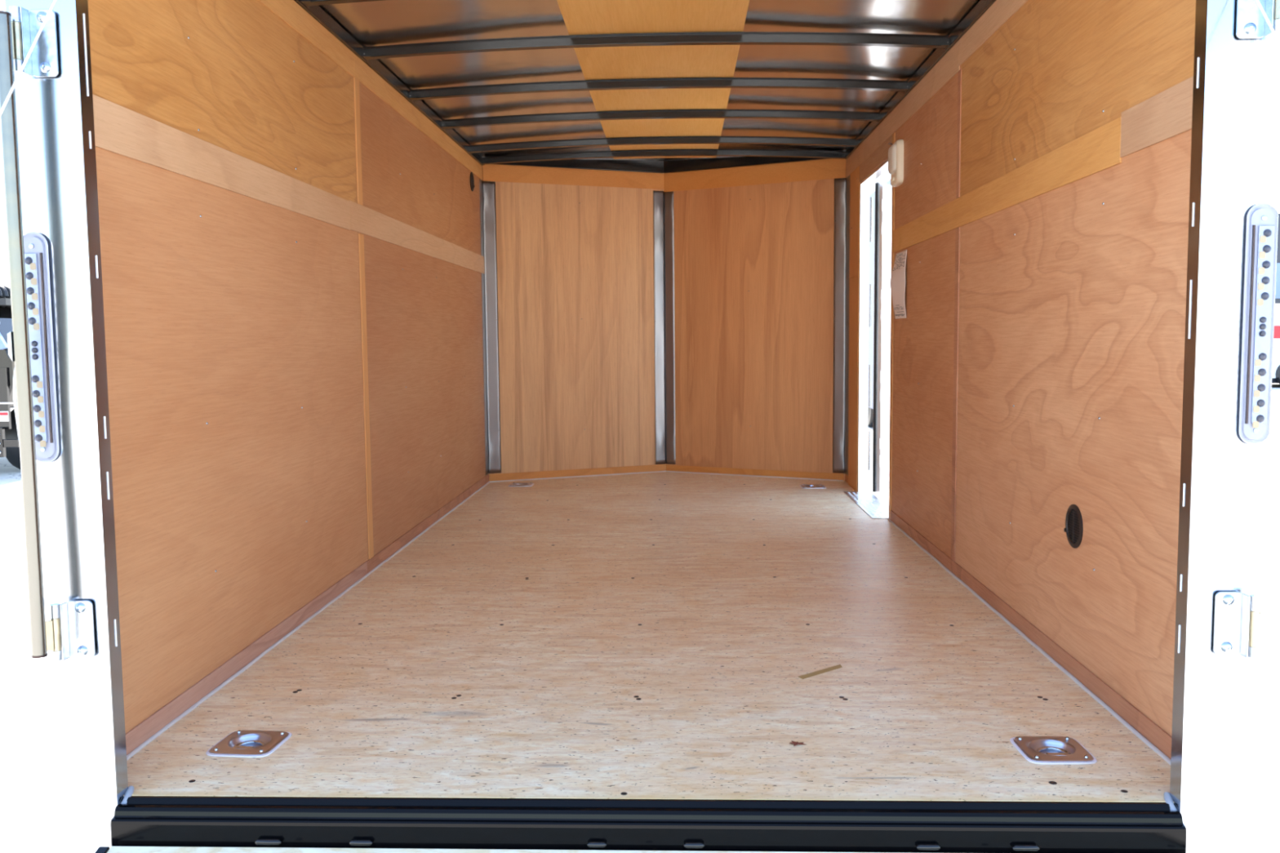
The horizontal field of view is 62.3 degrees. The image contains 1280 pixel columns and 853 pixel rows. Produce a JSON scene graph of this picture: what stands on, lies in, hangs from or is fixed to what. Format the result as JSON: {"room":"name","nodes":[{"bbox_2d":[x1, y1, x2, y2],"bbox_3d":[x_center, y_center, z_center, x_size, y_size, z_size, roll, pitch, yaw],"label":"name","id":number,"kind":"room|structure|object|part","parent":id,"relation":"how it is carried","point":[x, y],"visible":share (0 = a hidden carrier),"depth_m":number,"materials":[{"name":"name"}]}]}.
{"room":"cargo space","nodes":[
{"label":"cargo space","id":0,"kind":"room"},
{"bbox_2d":[88,0,486,733],"bbox_3d":[-0.989,-0.415,4.013,0.036,1.960,4.250,0,5,2],"label":"wall","id":1,"kind":"structure","parent":0,"point":[233,324],"depth_m":2.81,"materials":[{"name":"brown wood"}]},
{"bbox_2d":[4,0,134,852],"bbox_3d":[-1.014,-0.225,1.854,0.141,2.080,0.094,0,5,2],"label":"post","id":2,"kind":"object","parent":1,"relation":"attached to","point":[84,697],"depth_m":1.88,"materials":[{"name":"silver metal"}]},
{"bbox_2d":[0,10,47,658],"bbox_3d":[-1.060,-0.143,1.805,0.036,1.093,0.025,0,5,2],"label":"bar","id":3,"kind":"object","parent":2,"relation":"attached to","point":[18,340],"visible":1,"depth_m":1.80,"materials":[{"name":"grey metal"}]},
{"bbox_3d":[-1.068,-0.036,1.815,0.006,0.139,0.010,0,5,2],"label":"handle","id":4,"kind":"part","parent":3,"relation":"part of","materials":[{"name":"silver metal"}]},
{"bbox_2d":[0,0,56,117],"bbox_3d":[-0.865,0.282,0.972,0.004,1.971,1.846,-1,5,-6],"label":"cable","id":5,"kind":"object","parent":2,"relation":"attached to","point":[42,25],"visible":1,"depth_m":1.64,"materials":[{"name":"white metal"}]},
{"bbox_3d":[-1.038,-0.656,1.804,0.078,0.113,0.028,-3,6,-31],"label":"door hinge","id":6,"kind":"part","parent":2,"relation":"part of","materials":[{"name":"silver metal"}]},
{"bbox_2d":[23,231,59,462],"bbox_3d":[-1.055,-0.137,1.853,0.050,0.405,0.016,0,5,2],"label":"tail light","id":7,"kind":"object","parent":2,"relation":"attached to","point":[35,244],"visible":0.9,"depth_m":1.85,"materials":[{"name":"grey"}]},
{"bbox_3d":[-1.022,-0.657,1.814,0.046,0.113,0.004,0,5,2],"label":"plate","id":8,"kind":"part","parent":2,"relation":"part of","materials":[{"name":"silver metal"}]},
{"bbox_3d":[-1.021,0.365,1.888,0.083,0.106,0.026,-3,5,-29],"label":"door hinge","id":9,"kind":"part","parent":2,"relation":"part of","materials":[{"name":"silver metal"}]},
{"bbox_3d":[-1.002,0.364,1.899,0.046,0.106,0.004,0,5,2],"label":"plate","id":10,"kind":"part","parent":2,"relation":"part of","materials":[{"name":"silver metal"}]},
{"bbox_2d":[92,93,350,230],"bbox_3d":[-1.019,-0.645,2.740,0.004,0.097,1.730,0,5,2],"label":"trim","id":11,"kind":"structure","parent":1,"relation":"attached to","point":[120,130],"depth_m":2.49,"materials":[{"name":"brown wood"}]},
{"bbox_3d":[-1.026,-0.932,2.759,0.008,0.565,1.835,0,5,2],"label":"plywood panel","id":12,"kind":"part","parent":1,"relation":"part of","materials":[{"name":"brown wood"}]},
{"bbox_3d":[-1.018,-0.023,2.835,0.008,1.255,1.835,0,5,2],"label":"plywood panel","id":13,"kind":"part","parent":1,"relation":"part of","materials":[{"name":"brown wood"}]},
{"bbox_2d":[125,561,367,755],"bbox_3d":[-1.006,0.579,2.877,0.004,0.047,1.800,0,5,2],"label":"trim","id":14,"kind":"structure","parent":1,"relation":"attached to","point":[136,736],"depth_m":2.62,"materials":[{"name":"brown wood"}]},
{"bbox_2d":[257,0,354,76],"bbox_3d":[-1.022,-1.173,2.747,0.004,0.082,1.830,0,5,2],"label":"trim","id":15,"kind":"structure","parent":1,"relation":"attached to","point":[290,11],"depth_m":3.25,"materials":[{"name":"brown wood"}]},
{"bbox_2d":[126,480,489,760],"bbox_3d":[-0.957,0.501,4.088,0.012,0.010,4.251,0,5,2],"label":"trim","id":16,"kind":"structure","parent":1,"relation":"attached to","point":[137,749],"depth_m":2.84,"materials":[{"name":"grey metal"}]},
{"bbox_2d":[353,76,363,205],"bbox_3d":[-0.986,-0.996,3.706,0.004,0.432,0.050,0,5,2],"label":"trim","id":17,"kind":"structure","parent":1,"relation":"attached to","point":[356,82],"depth_m":3.70,"materials":[{"name":"brown wood"}]},
{"bbox_2d":[358,233,373,559],"bbox_3d":[-0.978,-0.101,3.780,0.004,1.158,0.050,0,5,2],"label":"trim","id":18,"kind":"structure","parent":1,"relation":"attached to","point":[361,237],"depth_m":3.77,"materials":[{"name":"brown wood"}]},
{"bbox_2d":[293,0,483,165],"bbox_3d":[-0.979,-1.335,3.937,0.022,0.041,4.230,0,5,2],"label":"rail","id":19,"kind":"object","parent":1,"relation":"attached to","point":[316,11],"visible":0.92,"depth_m":3.95,"materials":[{"name":"black metal"}]},
{"bbox_2d":[348,200,484,273],"bbox_3d":[-0.943,-0.825,4.851,0.004,0.098,2.506,0,5,2],"label":"trim","id":20,"kind":"structure","parent":1,"relation":"attached to","point":[363,220],"depth_m":4.38,"materials":[{"name":"brown wood"}]},
{"bbox_3d":[-0.950,-1.108,4.877,0.008,0.565,2.413,0,5,2],"label":"plywood panel","id":21,"kind":"part","parent":1,"relation":"part of","materials":[{"name":"brown wood"}]},
{"bbox_2d":[353,53,482,180],"bbox_3d":[-0.947,-1.350,4.857,0.004,0.080,2.404,0,5,2],"label":"trim","id":22,"kind":"structure","parent":1,"relation":"attached to","point":[366,75],"depth_m":4.43,"materials":[{"name":"brown wood"}]},
{"bbox_3d":[-0.942,-0.200,4.952,0.008,1.255,2.413,0,5,2],"label":"plywood panel","id":23,"kind":"part","parent":1,"relation":"part of","materials":[{"name":"brown wood"}]},
{"bbox_2d":[366,474,488,573],"bbox_3d":[-0.930,0.404,4.987,0.004,0.047,2.434,0,5,2],"label":"trim","id":24,"kind":"structure","parent":1,"relation":"attached to","point":[389,550],"depth_m":4.56,"materials":[{"name":"red wood"}]},
{"bbox_2d":[470,171,475,191],"bbox_3d":[-0.912,-1.333,5.763,0.007,0.104,0.106,0,5,2],"label":"air vent","id":25,"kind":"object","parent":1,"relation":"in","point":[472,180],"visible":1,"depth_m":5.76,"materials":[{"name":"black plastic"}]},
{"bbox_2d":[479,178,501,475],"bbox_3d":[-0.879,-0.564,6.115,0.045,1.688,0.135,3,6,33],"label":"trim","id":26,"kind":"structure","parent":1,"relation":"attached to","point":[487,188],"depth_m":6.13,"materials":[{"name":"grey metal"}]},
{"bbox_2d":[126,471,1170,802],"bbox_3d":[0.079,0.506,4.273,2.072,0.061,4.730,0,5,2],"label":"floor","id":27,"kind":"structure","parent":0,"point":[644,635],"depth_m":2.61,"materials":[{"name":"brown wood"}]},
{"bbox_2d":[205,730,292,757],"bbox_3d":[-0.808,0.661,2.192,0.142,0.025,0.142,0,5,2],"label":"ring","id":28,"kind":"object","parent":27,"relation":"on","point":[239,744],"visible":1,"depth_m":2.19,"materials":[{"name":"silver metal"}]},
{"bbox_2d":[507,482,533,486],"bbox_3d":[-0.681,0.339,6.058,0.137,0.025,0.137,0,5,2],"label":"ring","id":29,"kind":"object","parent":27,"relation":"on","point":[514,484],"visible":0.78,"depth_m":6.05,"materials":[{"name":"silver metal"}]},
{"bbox_2d":[789,740,806,746],"bbox_3d":[0.322,0.647,2.162,0.035,0.003,0.026,0,5,2],"label":"dry leaf","id":30,"kind":"object","parent":27,"relation":"on","point":[792,742],"visible":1,"depth_m":2.16,"materials":[{"name":"brown plant"}]},
{"bbox_2d":[800,484,826,488],"bbox_3d":[0.960,0.338,5.874,0.137,0.025,0.137,0,5,2],"label":"ring","id":31,"kind":"object","parent":27,"relation":"on","point":[803,486],"visible":0.85,"depth_m":5.85,"materials":[{"name":"white metal"}]},
{"bbox_2d":[798,664,842,679],"bbox_3d":[0.452,0.609,2.630,0.158,0.001,0.020,-4,6,-38],"label":"tape strip","id":32,"kind":"object","parent":27,"relation":"on","point":[828,669],"visible":1,"depth_m":2.62,"materials":[{"name":"brown paper"}]},
{"bbox_2d":[1009,736,1097,764],"bbox_3d":[0.825,0.651,2.117,0.138,0.025,0.138,0,5,2],"label":"ring","id":33,"kind":"object","parent":27,"relation":"on","point":[1035,749],"visible":1,"depth_m":2.12,"materials":[{"name":"white metal"}]},
{"bbox_2d":[111,795,1186,852],"bbox_3d":[-0.001,0.733,1.894,1.898,0.114,0.052,0,5,2],"label":"sill","id":34,"kind":"structure","parent":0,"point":[298,822],"depth_m":1.88,"materials":[{"name":"black paint"}]},
{"bbox_2d":[318,0,980,160],"bbox_3d":[0.061,-1.410,4.116,2.113,0.052,4.765,0,5,2],"label":"ceiling","id":35,"kind":"structure","parent":0,"point":[384,22],"depth_m":4.05,"materials":[{"name":"grey metal"}]},
{"bbox_2d":[300,0,382,8],"bbox_3d":[0.024,-1.289,3.101,2.041,0.062,0.064,0,5,2],"label":"bow","id":36,"kind":"object","parent":35,"relation":"attached to","point":[307,2],"visible":1,"depth_m":3.14,"materials":[{"name":"black metal"}]},
{"bbox_2d":[362,31,949,61],"bbox_3d":[0.046,-1.340,3.708,2.041,0.062,0.064,0,5,2],"label":"bow","id":37,"kind":"object","parent":35,"relation":"attached to","point":[903,40],"visible":1,"depth_m":3.69,"materials":[{"name":"black metal"}]},
{"bbox_2d":[408,77,908,101],"bbox_3d":[0.069,-1.393,4.351,2.041,0.062,0.064,0,5,2],"label":"bow","id":38,"kind":"object","parent":35,"relation":"attached to","point":[668,82],"visible":1,"depth_m":4.33,"materials":[{"name":"black metal"}]},
{"bbox_2d":[441,109,880,129],"bbox_3d":[0.091,-1.443,4.948,2.041,0.062,0.064,0,5,2],"label":"bow","id":39,"kind":"object","parent":35,"relation":"attached to","point":[658,113],"visible":1,"depth_m":4.93,"materials":[{"name":"black metal"}]},
{"bbox_2d":[468,136,857,153],"bbox_3d":[0.114,-1.497,5.601,2.041,0.062,0.064,0,5,2],"label":"bow","id":40,"kind":"object","parent":35,"relation":"attached to","point":[651,140],"visible":1,"depth_m":5.58,"materials":[{"name":"black metal"}]},
{"bbox_2d":[481,148,845,164],"bbox_3d":[0.128,-1.529,5.979,2.041,0.062,0.064,0,5,2],"label":"bow","id":41,"kind":"object","parent":35,"relation":"attached to","point":[701,152],"visible":1,"depth_m":5.96,"materials":[{"name":"black metal"}]},
{"bbox_2d":[482,155,846,480],"bbox_3d":[0.147,-0.628,6.332,2.168,1.980,0.542,0,5,2],"label":"wall","id":42,"kind":"structure","parent":0,"point":[753,264],"depth_m":6.31,"materials":[{"name":"brown wood"}]},
{"bbox_2d":[482,164,663,189],"bbox_3d":[-0.377,-1.477,6.266,1.126,0.096,0.004,-2,5,-22],"label":"trim","id":43,"kind":"structure","parent":42,"relation":"attached to","point":[491,172],"depth_m":6.25,"materials":[{"name":"orange wood"}]},
{"bbox_3d":[-0.373,-0.625,6.342,1.133,1.862,0.008,-2,5,-22],"label":"plywood panel","id":44,"kind":"part","parent":42,"relation":"part of","materials":[{"name":"brown wood"}]},
{"bbox_2d":[488,464,666,481],"bbox_3d":[-0.360,0.280,6.412,1.126,0.046,0.004,-2,5,-22],"label":"trim","id":45,"kind":"structure","parent":42,"relation":"attached to","point":[653,468],"depth_m":6.40,"materials":[{"name":"orange wood"}]},
{"bbox_2d":[495,159,663,173],"bbox_3d":[-0.371,-1.561,6.254,1.106,0.073,0.020,-2,5,-22],"label":"rail","id":46,"kind":"object","parent":42,"relation":"attached to","point":[637,166],"visible":0.94,"depth_m":6.30,"materials":[{"name":"black metal"}]},
{"bbox_2d":[653,190,675,464],"bbox_3d":[0.151,-0.603,6.536,0.124,1.680,0.031,0,5,2],"label":"trim","id":47,"kind":"structure","parent":42,"relation":"attached to","point":[663,202],"depth_m":6.54,"materials":[{"name":"grey metal"}]},
{"bbox_2d":[489,471,843,482],"bbox_3d":[0.154,0.300,6.377,2.054,0.008,0.489,0,5,2],"label":"trim","id":48,"kind":"structure","parent":42,"relation":"attached to","point":[655,471],"depth_m":6.37,"materials":[{"name":"grey"}]},
{"bbox_2d":[663,151,842,173],"bbox_3d":[0.644,-1.567,6.204,1.116,0.073,0.020,2,5,27],"label":"rail","id":49,"kind":"object","parent":42,"relation":"attached to","point":[686,165],"visible":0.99,"depth_m":6.28,"materials":[{"name":"black metal"}]},
{"bbox_2d":[663,158,845,191],"bbox_3d":[0.652,-1.474,6.217,1.136,0.112,0.004,2,5,27],"label":"trim","id":50,"kind":"structure","parent":42,"relation":"attached to","point":[831,168],"depth_m":6.20,"materials":[{"name":"orange wood"}]},
{"bbox_2d":[666,464,844,480],"bbox_3d":[0.669,0.277,6.362,1.136,0.042,0.004,2,5,27],"label":"trim","id":51,"kind":"structure","parent":42,"relation":"attached to","point":[830,476],"depth_m":6.34,"materials":[{"name":"orange wood"}]},
{"bbox_3d":[0.665,-0.631,6.292,1.144,1.862,0.008,2,5,27],"label":"plywood panel","id":52,"kind":"part","parent":42,"relation":"part of","materials":[{"name":"brown wood"}]},
{"bbox_2d":[844,0,1195,736],"bbox_3d":[1.113,-0.427,3.924,0.036,1.960,4.225,0,5,2],"label":"wall","id":53,"kind":"structure","parent":0,"point":[1073,295],"depth_m":2.65,"materials":[{"name":"brown wood"}]},
{"bbox_2d":[832,174,849,475],"bbox_3d":[1.161,-0.562,5.986,0.051,1.677,0.181,-2,5,-19],"label":"trim","id":54,"kind":"structure","parent":53,"relation":"attached to","point":[842,185],"depth_m":6.03,"materials":[{"name":"grey metal"}]},
{"bbox_3d":[1.169,-0.575,5.808,0.008,1.822,0.444,0,5,2],"label":"plywood panel","id":55,"kind":"part","parent":53,"relation":"part of","materials":[{"name":"brown wood"}]},
{"bbox_2d":[848,275,859,491],"bbox_3d":[1.163,-0.235,5.766,0.004,1.150,0.296,0,5,2],"label":"trim","id":56,"kind":"structure","parent":53,"relation":"attached to","point":[854,293],"depth_m":5.75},
{"bbox_2d":[849,165,860,278],"bbox_3d":[1.153,-1.092,5.694,0.007,0.568,0.296,0,5,2],"label":"trim","id":57,"kind":"structure","parent":53,"relation":"attached to","point":[855,184],"depth_m":5.68,"materials":[{"name":"brown wood"}]},
{"bbox_2d":[843,158,892,518],"bbox_3d":[1.243,-0.456,5.511,0.360,1.631,1.546,1,5,18],"label":"door","id":58,"kind":"structure","parent":53,"relation":"in","point":[869,503],"depth_m":5.55,"materials":[{"name":"silver metal"}]},
{"bbox_3d":[1.180,-0.461,5.588,0.046,1.630,0.017,0,5,2],"label":"frame","id":59,"kind":"part","parent":58,"relation":"part of","materials":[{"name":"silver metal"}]},
{"bbox_3d":[1.157,-1.233,5.102,0.047,0.013,0.822,0,5,2],"label":"frame","id":60,"kind":"part","parent":58,"relation":"part of","materials":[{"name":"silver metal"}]},
{"bbox_2d":[859,134,892,182],"bbox_3d":[1.131,-1.283,5.099,0.007,0.087,0.851,0,5,2],"label":"trim","id":61,"kind":"structure","parent":53,"relation":"attached to","point":[880,155],"depth_m":5.07,"materials":[{"name":"brown wood"}]},
{"bbox_2d":[888,132,895,519],"bbox_3d":[1.124,-0.433,4.722,0.004,1.719,0.041,0,5,2],"label":"trim","id":62,"kind":"structure","parent":53,"relation":"attached to","point":[894,133],"depth_m":4.73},
{"bbox_2d":[888,139,903,186],"bbox_3d":[1.095,-1.150,4.608,0.044,0.218,0.296,0,5,2],"label":"wall lamp","id":63,"kind":"object","parent":53,"relation":"attached to","point":[895,152],"visible":1,"depth_m":4.48,"materials":[{"name":"beige plastic"}]},
{"bbox_2d":[890,249,906,319],"bbox_3d":[1.103,-0.604,4.522,0.024,0.283,0.225,0,5,2],"label":"paper sheet","id":64,"kind":"object","parent":53,"relation":"attached to","point":[898,274],"visible":1,"depth_m":4.52,"materials":[{"name":"beige paper"}]},
{"bbox_2d":[846,40,959,177],"bbox_3d":[1.119,-1.351,4.759,0.004,0.102,2.401,0,5,2],"label":"trim","id":65,"kind":"structure","parent":53,"relation":"attached to","point":[948,66],"depth_m":4.31,"materials":[{"name":"brown wood"}]},
{"bbox_2d":[844,0,995,159],"bbox_3d":[1.085,-1.348,3.849,0.022,0.041,4.205,0,5,2],"label":"rail","id":66,"kind":"object","parent":53,"relation":"attached to","point":[982,6],"visible":0.8,"depth_m":3.95,"materials":[{"name":"black metal"}]},
{"bbox_3d":[1.113,-0.157,4.206,0.008,1.255,1.118,0,5,2],"label":"plywood panel","id":67,"kind":"part","parent":53,"relation":"part of","materials":[{"name":"brown wood"}]},
{"bbox_3d":[1.104,-1.066,4.131,0.008,0.565,1.118,0,5,2],"label":"plywood panel","id":68,"kind":"part","parent":53,"relation":"part of","materials":[{"name":"brown wood"}]},
{"bbox_2d":[951,226,959,561],"bbox_3d":[1.087,-0.104,3.646,0.004,1.146,0.045,0,5,2],"label":"trim","id":69,"kind":"structure","parent":53,"relation":"attached to","point":[957,229],"depth_m":3.64,"materials":[{"name":"red wood"}]},
{"bbox_2d":[955,68,961,198],"bbox_3d":[1.078,-0.988,3.578,0.004,0.423,0.035,0,5,2],"label":"trim","id":70,"kind":"structure","parent":53,"relation":"attached to","point":[959,75],"depth_m":3.57,"materials":[{"name":"brown wood"}]},
{"bbox_2d":[959,0,1027,66],"bbox_3d":[1.043,-1.183,2.660,0.004,0.088,1.808,0,5,2],"label":"trim","id":71,"kind":"structure","parent":53,"relation":"attached to","point":[1000,11],"depth_m":3.25,"materials":[{"name":"brown wood"}]},
{"bbox_2d":[893,116,1121,253],"bbox_3d":[1.076,-0.716,3.470,0.004,0.098,2.406,0,5,2],"label":"trim","id":72,"kind":"structure","parent":53,"relation":"attached to","point":[1099,149],"depth_m":2.89,"materials":[{"name":"brown wood"}]},
{"bbox_2d":[887,518,1170,764],"bbox_3d":[1.075,0.543,3.347,0.012,0.010,2.911,0,5,2],"label":"trim","id":73,"kind":"structure","parent":53,"relation":"attached to","point":[1087,691],"depth_m":2.65,"materials":[{"name":"grey metal"}]},
{"bbox_2d":[890,511,1171,759],"bbox_3d":[1.079,0.521,3.337,0.004,0.047,2.875,0,5,2],"label":"trim","id":74,"kind":"structure","parent":53,"relation":"attached to","point":[1150,731],"depth_m":2.67,"materials":[{"name":"red wood"}]},
{"bbox_2d":[1063,504,1083,548],"bbox_3d":[1.048,0.241,2.561,0.007,0.106,0.108,0,5,2],"label":"air vent","id":75,"kind":"object","parent":53,"relation":"in","point":[1075,525],"visible":1,"depth_m":2.56,"materials":[{"name":"black plastic"}]},
{"bbox_3d":[1.060,-0.036,2.746,0.008,1.255,1.810,0,5,2],"label":"plywood panel","id":76,"kind":"part","parent":53,"relation":"part of","materials":[{"name":"brown wood"}]},
{"bbox_3d":[1.052,-0.945,2.671,0.008,0.565,1.810,0,5,2],"label":"plywood panel","id":77,"kind":"part","parent":53,"relation":"part of","materials":[{"name":"brown wood"}]},
{"bbox_2d":[1120,75,1193,157],"bbox_3d":[1.024,-0.606,2.037,0.004,0.095,0.468,0,5,2],"label":"trim","id":78,"kind":"structure","parent":53,"relation":"attached to","point":[1167,114],"depth_m":2.09,"materials":[{"name":"brown wood"}]},
{"bbox_2d":[1163,0,1279,852],"bbox_3d":[1.048,-0.239,1.785,0.249,2.080,0.081,0,5,2],"label":"post","id":79,"kind":"object","parent":53,"relation":"attached to","point":[1233,89],"depth_m":1.81,"materials":[{"name":"silver metal"}]},
{"bbox_3d":[1.013,0.340,1.824,0.046,0.112,0.004,0,5,2],"label":"plate","id":80,"kind":"part","parent":79,"relation":"part of","materials":[{"name":"silver metal"}]},
{"bbox_3d":[1.083,0.341,1.807,0.186,0.112,0.032,0,5,2],"label":"door hinge","id":81,"kind":"part","parent":79,"relation":"part of","materials":[{"name":"silver metal"}]},
{"bbox_3d":[1.004,-0.695,1.738,0.046,0.112,0.004,0,5,2],"label":"plate","id":82,"kind":"part","parent":79,"relation":"part of","materials":[{"name":"silver metal"}]},
{"bbox_3d":[1.074,-0.694,1.722,0.186,0.112,0.032,0,5,2],"label":"door hinge","id":83,"kind":"part","parent":79,"relation":"part of","materials":[{"name":"silver metal"}]},
{"bbox_2d":[1238,203,1278,444],"bbox_3d":[1.040,-0.170,1.775,0.050,0.405,0.016,0,5,2],"label":"tail light","id":84,"kind":"object","parent":79,"relation":"attached to","point":[1262,219],"visible":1,"depth_m":1.77,"materials":[{"name":"grey plastic"}]},
{"bbox_2d":[1255,0,1279,47],"bbox_3d":[0.875,0.292,0.910,0.004,1.929,1.836,0,5,8],"label":"cable","id":85,"kind":"object","parent":79,"relation":"attached to","point":[1264,13],"visible":1,"depth_m":1.64,"materials":[{"name":"white metal"}]},
{"label":"outside","id":86,"kind":"structure","parent":0,"visible":0},
{"bbox_2d":[0,382,1279,852],"bbox_3d":[1.073,-1.269,31.838,180.000,0.001,200.000,0,5,2],"label":"ground","id":87,"kind":"structure","parent":86,"point":[25,802],"depth_m":4.12,"materials":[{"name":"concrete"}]},
{"bbox_2d":[0,284,21,469],"bbox_3d":[-7.535,-0.559,12.166,2.660,2.005,3.116,0,5,2],"label":"trailer","id":88,"kind":"object","parent":87,"relation":"on","point":[9,440],"visible":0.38,"depth_m":10.69,"materials":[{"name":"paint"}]},
{"bbox_3d":[-7.641,-0.276,10.723,2.550,0.620,0.035,0,5,2],"label":"frame","id":89,"kind":"part","parent":88,"relation":"part of","materials":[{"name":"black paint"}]},
{"bbox_3d":[-7.602,-0.227,10.702,2.630,0.015,0.012,0,5,2],"label":"deck rail","id":90,"kind":"part","parent":88,"relation":"part of","materials":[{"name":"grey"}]},
{"bbox_2d":[95,838,1039,852],"bbox_3d":[-0.026,1.057,0.955,1.940,0.500,1.873,0,5,2],"label":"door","id":91,"kind":"structure","parent":87,"relation":"on","point":[358,842],"depth_m":1.87,"materials":[{"name":"metal"}]},
{"bbox_3d":[-0.986,1.068,0.991,0.020,0.485,1.844,0,5,2],"label":"edge trim","id":92,"kind":"part","parent":91,"relation":"part of","materials":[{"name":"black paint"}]},
{"bbox_2d":[867,178,891,426],"bbox_3d":[4.788,-1.777,16.374,2.700,3.500,4.450,0,5,2],"label":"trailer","id":93,"kind":"object","parent":87,"relation":"on","point":[871,256],"visible":0.1,"depth_m":15.58,"materials":[{"name":"paint"}]},
{"bbox_2d":[1271,303,1279,384],"bbox_3d":[17.167,-2.108,27.399,4.200,2.100,2.350,0,5,2],"label":"trailer","id":94,"kind":"object","parent":87,"relation":"on","point":[1276,356],"visible":0.02,"depth_m":26.42,"materials":[{"name":"white metal"}]},
{"bbox_2d":[1275,213,1279,303],"bbox_3d":[19.300,-3.783,31.314,3.800,4.750,2.520,0,5,2],"label":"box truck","id":95,"kind":"object","parent":87,"relation":"on","point":[1277,273],"visible":0.02,"depth_m":30.13,"materials":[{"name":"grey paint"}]}
]}

